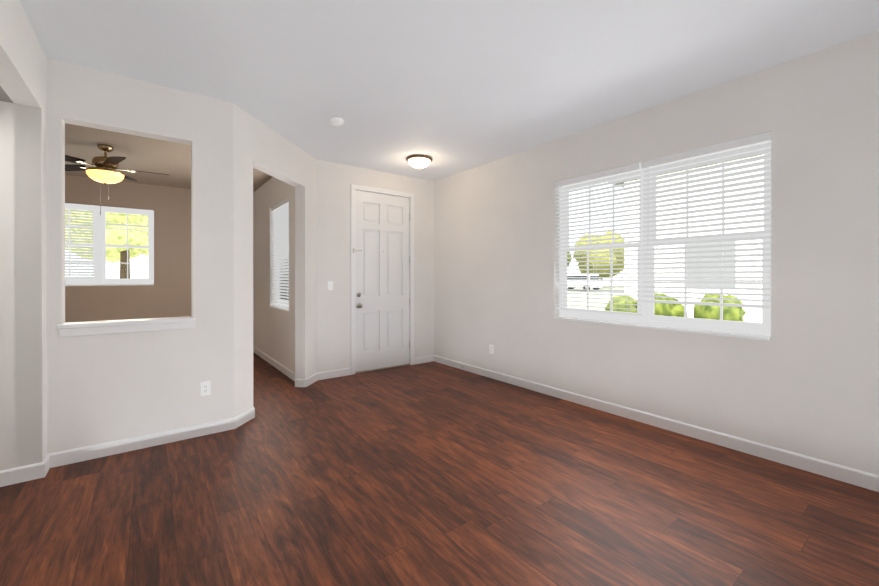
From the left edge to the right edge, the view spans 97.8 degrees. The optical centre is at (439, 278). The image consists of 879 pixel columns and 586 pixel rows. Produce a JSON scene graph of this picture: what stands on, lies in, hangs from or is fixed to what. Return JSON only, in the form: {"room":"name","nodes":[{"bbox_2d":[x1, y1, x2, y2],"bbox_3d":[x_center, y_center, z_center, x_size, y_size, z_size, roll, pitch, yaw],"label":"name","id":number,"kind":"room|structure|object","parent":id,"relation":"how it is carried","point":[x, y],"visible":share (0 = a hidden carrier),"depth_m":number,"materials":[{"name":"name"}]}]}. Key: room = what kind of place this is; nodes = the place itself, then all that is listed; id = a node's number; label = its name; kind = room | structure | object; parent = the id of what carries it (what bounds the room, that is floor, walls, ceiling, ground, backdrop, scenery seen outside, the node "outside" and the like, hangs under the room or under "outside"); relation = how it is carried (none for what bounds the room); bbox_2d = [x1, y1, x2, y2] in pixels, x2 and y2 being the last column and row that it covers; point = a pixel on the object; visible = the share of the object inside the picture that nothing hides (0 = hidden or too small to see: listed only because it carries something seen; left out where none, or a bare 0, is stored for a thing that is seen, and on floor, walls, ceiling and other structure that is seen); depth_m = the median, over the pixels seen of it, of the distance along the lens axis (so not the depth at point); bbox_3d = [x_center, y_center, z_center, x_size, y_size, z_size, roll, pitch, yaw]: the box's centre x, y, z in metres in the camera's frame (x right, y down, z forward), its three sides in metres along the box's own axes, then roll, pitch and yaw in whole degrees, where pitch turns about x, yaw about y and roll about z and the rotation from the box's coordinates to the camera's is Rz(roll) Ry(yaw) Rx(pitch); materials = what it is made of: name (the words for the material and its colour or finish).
{"room":"empty living room","nodes":[
{"label":"empty living room","id":0,"kind":"room"},
{"bbox_2d":[0,86,12,102],"bbox_3d":[-3.074,-1.276,1.287,2.013,0.390,1.190,0,0,-37],"label":"ceiling soffit","id":1,"kind":"structure","parent":0,"point":[4,96],"depth_m":2.29,"materials":[{"name":"paint"}]},
{"bbox_2d":[0,0,46,470],"bbox_3d":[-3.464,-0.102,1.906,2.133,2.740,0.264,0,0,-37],"label":"wall","id":2,"kind":"structure","parent":0,"point":[8,368],"depth_m":2.39,"materials":[{"name":"paint"}]},
{"bbox_2d":[0,462,45,486],"bbox_3d":[-3.315,1.220,1.847,1.997,0.095,0.014,0,0,-37],"label":"baseboard","id":3,"kind":"structure","parent":2,"relation":"attached to","point":[16,475],"depth_m":2.38,"materials":[{"name":"white wood"}]},
{"bbox_2d":[43,454,49,474],"bbox_3d":[-2.572,1.219,2.509,0.014,0.095,0.144,0,0,-37],"label":"baseboard","id":4,"kind":"structure","parent":2,"relation":"attached to","point":[47,459],"depth_m":2.51,"materials":[{"name":"white wood"}]},
{"bbox_2d":[65,175,190,322],"bbox_3d":[-4.937,-0.111,5.880,4.040,2.740,0.200,0,0,-37],"label":"wall","id":5,"kind":"structure","parent":0,"point":[167,293],"depth_m":6.04,"materials":[{"name":"paint"}]},
{"bbox_2d":[65,203,153,284],"bbox_3d":[-5.079,-0.496,5.728,1.304,1.170,0.089,0,0,-37],"label":"window","id":6,"kind":"structure","parent":5,"relation":"in","point":[99,245],"depth_m":5.73,"materials":[{"name":"grey plastic"}]},
{"bbox_2d":[65,209,92,278],"bbox_3d":[-5.399,-0.518,5.608,0.640,1.120,0.072,0,0,-37],"label":"window blind","id":7,"kind":"object","parent":6,"relation":"attached to","point":[79,246],"depth_m":5.66,"materials":[{"name":"grey plastic"}]},
{"bbox_2d":[106,212,147,227],"bbox_3d":[-4.876,-0.705,6.004,0.640,0.748,0.072,0,0,-37],"label":"window blind","id":8,"kind":"object","parent":6,"relation":"attached to","point":[126,222],"depth_m":5.96,"materials":[{"name":"grey plastic"}]},
{"bbox_2d":[65,284,153,285],"bbox_3d":[-5.133,0.099,5.802,1.304,0.020,0.121,0,0,-37],"label":"sill","id":9,"kind":"structure","parent":5,"relation":"attached to","point":[112,285],"depth_m":5.87,"materials":[{"name":"white wood"}]},
{"bbox_2d":[46,58,233,453],"bbox_3d":[-2.213,-0.105,2.943,1.115,2.740,0.120,0,0,-37],"label":"wall","id":10,"kind":"structure","parent":0,"point":[102,388],"depth_m":2.88,"materials":[{"name":"paint"}]},
{"bbox_2d":[56,316,196,336],"bbox_3d":[-2.298,0.353,2.873,0.797,0.085,0.170,0,0,-37],"label":"sill","id":11,"kind":"structure","parent":10,"relation":"on","point":[68,329],"depth_m":2.79,"materials":[{"name":"white wood"}]},
{"bbox_2d":[49,417,234,467],"bbox_3d":[-2.170,1.218,2.894,1.121,0.095,0.014,0,0,-37],"label":"baseboard","id":12,"kind":"structure","parent":10,"relation":"attached to","point":[71,456],"depth_m":2.84,"materials":[{"name":"white wood"}]},
{"bbox_2d":[200,381,209,395],"bbox_3d":[-1.895,0.890,3.105,0.070,0.115,0.009,0,0,-37],"label":"outlet","id":13,"kind":"object","parent":10,"relation":"attached to","point":[204,388],"visible":1,"depth_m":3.10,"materials":[{"name":"white plastic"}]},
{"bbox_2d":[253,177,294,372],"bbox_3d":[-2.546,-0.111,5.902,0.200,2.740,3.050,0,0,-37],"label":"wall","id":14,"kind":"structure","parent":0,"point":[274,334],"depth_m":5.73,"materials":[{"name":"paint"}]},
{"bbox_2d":[253,346,294,380],"bbox_3d":[-2.656,1.211,5.873,0.014,0.095,2.968,0,0,-37],"label":"baseboard","id":15,"kind":"structure","parent":14,"relation":"attached to","point":[290,374],"depth_m":5.41,"materials":[{"name":"white wood"}]},
{"bbox_2d":[269,306,288,311],"bbox_3d":[-2.197,0.420,5.350,0.121,0.020,0.976,0,0,-37],"label":"sill","id":16,"kind":"structure","parent":14,"relation":"attached to","point":[281,308],"depth_m":5.27,"materials":[{"name":"white wood"}]},
{"bbox_2d":[277,256,288,305],"bbox_3d":[-2.125,-0.325,5.403,0.089,1.470,0.976,0,0,-37],"label":"window","id":17,"kind":"structure","parent":14,"relation":"in","point":[283,286],"depth_m":5.54,"materials":[{"name":"grey plastic"}]},
{"bbox_2d":[271,197,288,307],"bbox_3d":[-2.203,-0.334,5.344,0.072,1.448,0.968,0,0,-37],"label":"blinds","id":18,"kind":"object","parent":17,"relation":"attached to","point":[280,217],"visible":0.69,"depth_m":5.38,"materials":[{"name":"grey plastic"}]},
{"bbox_2d":[234,104,316,416],"bbox_3d":[-1.686,-0.107,4.002,0.120,2.740,1.539,0,0,8],"label":"wall","id":19,"kind":"structure","parent":0,"point":[261,146],"depth_m":3.68,"materials":[{"name":"paint"}]},
{"bbox_2d":[234,407,254,428],"bbox_3d":[-1.708,1.217,3.360,0.014,0.095,0.268,0,0,8],"label":"baseboard","id":20,"kind":"structure","parent":19,"relation":"attached to","point":[244,417],"depth_m":3.35,"materials":[{"name":"white wood"}]},
{"bbox_2d":[295,379,304,386],"bbox_3d":[-1.623,1.214,4.456,0.120,0.095,0.014,0,0,8],"label":"baseboard","id":21,"kind":"structure","parent":19,"relation":"attached to","point":[299,382],"depth_m":4.45,"materials":[{"name":"white wood"}]},
{"bbox_2d":[305,373,317,386],"bbox_3d":[-1.535,1.214,4.606,0.014,0.095,0.307,0,0,8],"label":"baseboard","id":22,"kind":"structure","parent":19,"relation":"attached to","point":[313,378],"depth_m":4.58,"materials":[{"name":"white wood"}]},
{"bbox_2d":[317,159,433,371],"bbox_3d":[-0.810,-0.110,5.394,2.104,2.740,0.160,0,0,-37],"label":"wall","id":23,"kind":"structure","parent":0,"point":[335,181],"depth_m":4.98,"materials":[{"name":"paint"}]},
{"bbox_2d":[327,281,332,289],"bbox_3d":[-1.379,0.091,4.849,0.070,0.115,0.023,0,0,-37],"label":"light switch","id":24,"kind":"object","parent":23,"relation":"attached to","point":[329,285],"visible":1,"depth_m":4.85,"materials":[{"name":"white plastic"}]},
{"bbox_2d":[317,368,350,379],"bbox_3d":[-1.340,1.214,4.886,0.442,0.095,0.014,0,0,-37],"label":"baseboard","id":25,"kind":"structure","parent":23,"relation":"attached to","point":[334,373],"depth_m":4.88,"materials":[{"name":"white wood"}]},
{"bbox_2d":[351,184,413,374],"bbox_3d":[-0.802,0.011,5.362,0.986,2.498,0.220,0,0,-37],"label":"door","id":26,"kind":"structure","parent":23,"relation":"attached to","point":[382,278],"depth_m":5.33,"materials":[{"name":"white wood"}]},
{"bbox_2d":[414,355,433,364],"bbox_3d":[-0.225,1.212,5.731,0.368,0.095,0.014,0,0,-37],"label":"baseboard","id":27,"kind":"structure","parent":23,"relation":"attached to","point":[424,359],"depth_m":5.72,"materials":[{"name":"white wood"}]},
{"bbox_2d":[0,352,878,585],"bbox_3d":[-1.098,1.327,2.267,6.340,0.120,11.000,0,0,-37],"label":"floor","id":28,"kind":"structure","parent":0,"point":[433,473],"depth_m":2.15,"materials":[{"name":"brown wood"}]},
{"bbox_2d":[20,0,878,191],"bbox_3d":[-1.098,-1.533,2.261,6.340,0.120,11.000,0,0,-37],"label":"ceiling","id":29,"kind":"structure","parent":0,"point":[450,87],"depth_m":2.58,"materials":[{"name":"paint"}]},
{"bbox_2d":[65,144,167,214],"bbox_3d":[-3.695,-1.083,4.297,1.107,0.790,1.132,0,0,-37],"label":"fan","id":30,"kind":"object","parent":29,"relation":"hanging from","point":[104,171],"visible":0.98,"depth_m":4.20,"materials":[{"name":"white glass"}]},
{"bbox_2d":[329,117,343,125],"bbox_3d":[-0.960,-1.458,3.570,0.132,0.037,0.132,0,0,-37],"label":"smoke detector","id":31,"kind":"object","parent":29,"relation":"attached to","point":[335,121],"visible":1,"depth_m":3.53,"materials":[{"name":"white plastic"}]},
{"bbox_2d":[406,154,431,168],"bbox_3d":[-0.250,-1.411,4.721,0.320,0.136,0.320,0,0,-37],"label":"light","id":32,"kind":"object","parent":29,"relation":"attached to","point":[418,161],"visible":1,"depth_m":4.63,"materials":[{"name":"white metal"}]},
{"bbox_2d":[434,31,878,474],"bbox_3d":[2.285,-0.104,2.881,0.200,2.740,7.902,0,0,-37],"label":"wall","id":33,"kind":"structure","parent":0,"point":[804,381],"depth_m":2.83,"materials":[{"name":"paint"}]},
{"bbox_2d":[489,344,493,353],"bbox_3d":[0.658,0.896,4.861,0.009,0.115,0.070,0,0,-37],"label":"electrical outlet","id":34,"kind":"object","parent":33,"relation":"attached to","point":[491,349],"visible":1,"depth_m":4.86,"materials":[{"name":"white plastic"}]},
{"bbox_2d":[434,355,878,491],"bbox_3d":[2.188,1.218,2.836,0.014,0.095,7.542,0,0,-37],"label":"baseboard","id":35,"kind":"structure","parent":33,"relation":"attached to","point":[860,478],"depth_m":2.99,"materials":[{"name":"white wood"}]},
{"bbox_2d":[553,317,770,340],"bbox_3d":[1.807,0.424,3.422,0.121,0.020,1.800,0,0,-37],"label":"sill","id":36,"kind":"structure","parent":33,"relation":"attached to","point":[737,335],"depth_m":3.19,"materials":[{"name":"white wood"}]},
{"bbox_2d":[559,140,770,335],"bbox_3d":[1.879,-0.311,3.476,0.089,1.450,1.800,0,0,-37],"label":"window","id":37,"kind":"structure","parent":33,"relation":"in","point":[650,317],"depth_m":3.39,"materials":[{"name":"grey plastic"}]},
{"bbox_2d":[555,162,641,315],"bbox_3d":[1.528,-0.351,3.777,0.072,1.366,0.888,0,0,-37],"label":"window blind","id":38,"kind":"object","parent":37,"relation":"attached to","point":[617,170],"visible":0.94,"depth_m":3.73,"materials":[{"name":"grey plastic"}]},
{"bbox_2d":[641,131,770,308],"bbox_3d":[2.074,-0.411,3.056,0.072,1.243,0.888,0,0,-37],"label":"window blind","id":39,"kind":"object","parent":37,"relation":"attached to","point":[753,139],"visible":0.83,"depth_m":3.00,"materials":[{"name":"grey plastic"}]},
{"label":"outside","id":40,"kind":"structure","parent":0,"visible":0},
{"bbox_2d":[567,283,623,309],"bbox_3d":[10.962,1.433,26.817,130.000,0.160,110.000,0,0,-37],"label":"ground","id":41,"kind":"structure","parent":40,"point":[591,300],"depth_m":26.07,"materials":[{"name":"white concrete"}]},
{"bbox_2d":[65,210,147,278],"bbox_3d":[-10.789,-2.370,13.429,6.378,7.505,6.312,0,0,-37],"label":"tree","id":42,"kind":"object","parent":41,"relation":"on","point":[121,255],"depth_m":12.71,"materials":[{"name":"green plant"}]},
{"bbox_2d":[567,288,622,292],"bbox_3d":[22.126,1.327,35.264,10.000,0.015,110.000,0,0,-37],"label":"street","id":43,"kind":"structure","parent":41,"relation":"on","point":[594,291],"depth_m":38.92,"materials":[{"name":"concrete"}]},
{"bbox_2d":[567,274,603,290],"bbox_3d":[15.198,0.405,41.933,1.920,1.800,4.900,0,0,-37],"label":"suv","id":44,"kind":"object","parent":43,"relation":"on","point":[582,283],"depth_m":40.67,"materials":[{"name":"white paint"}]},
{"bbox_2d":[573,231,623,278],"bbox_3d":[21.867,-2.554,52.861,8.208,7.698,7.660,0,0,-37],"label":"tree","id":45,"kind":"object","parent":41,"relation":"on","point":[602,258],"depth_m":50.02,"materials":[{"name":"green plant"}]},
{"bbox_2d":[605,296,636,312],"bbox_3d":[5.575,0.993,11.695,1.022,0.921,1.031,0,0,-37],"label":"bush","id":46,"kind":"object","parent":41,"relation":"on","point":[622,306],"depth_m":11.40,"materials":[{"name":"green plant"}]},
{"bbox_2d":[655,293,683,316],"bbox_3d":[6.285,0.925,10.751,1.097,1.067,1.205,0,0,-37],"label":"bush","id":47,"kind":"object","parent":41,"relation":"on","point":[672,309],"depth_m":10.33,"materials":[{"name":"green plant"}]},
{"bbox_2d":[611,154,763,322],"bbox_3d":[14.158,-1.978,8.913,9.300,6.740,16.400,0,0,-37],"label":"house","id":48,"kind":"structure","parent":41,"relation":"on","point":[748,317],"depth_m":10.70,"materials":[{"name":"white"}]},
{"bbox_2d":[693,294,745,321],"bbox_3d":[7.145,0.920,9.872,1.312,1.064,1.183,0,0,-37],"label":"bush","id":49,"kind":"object","parent":41,"relation":"on","point":[736,314],"depth_m":9.45,"materials":[{"name":"green plant"}]}
]}

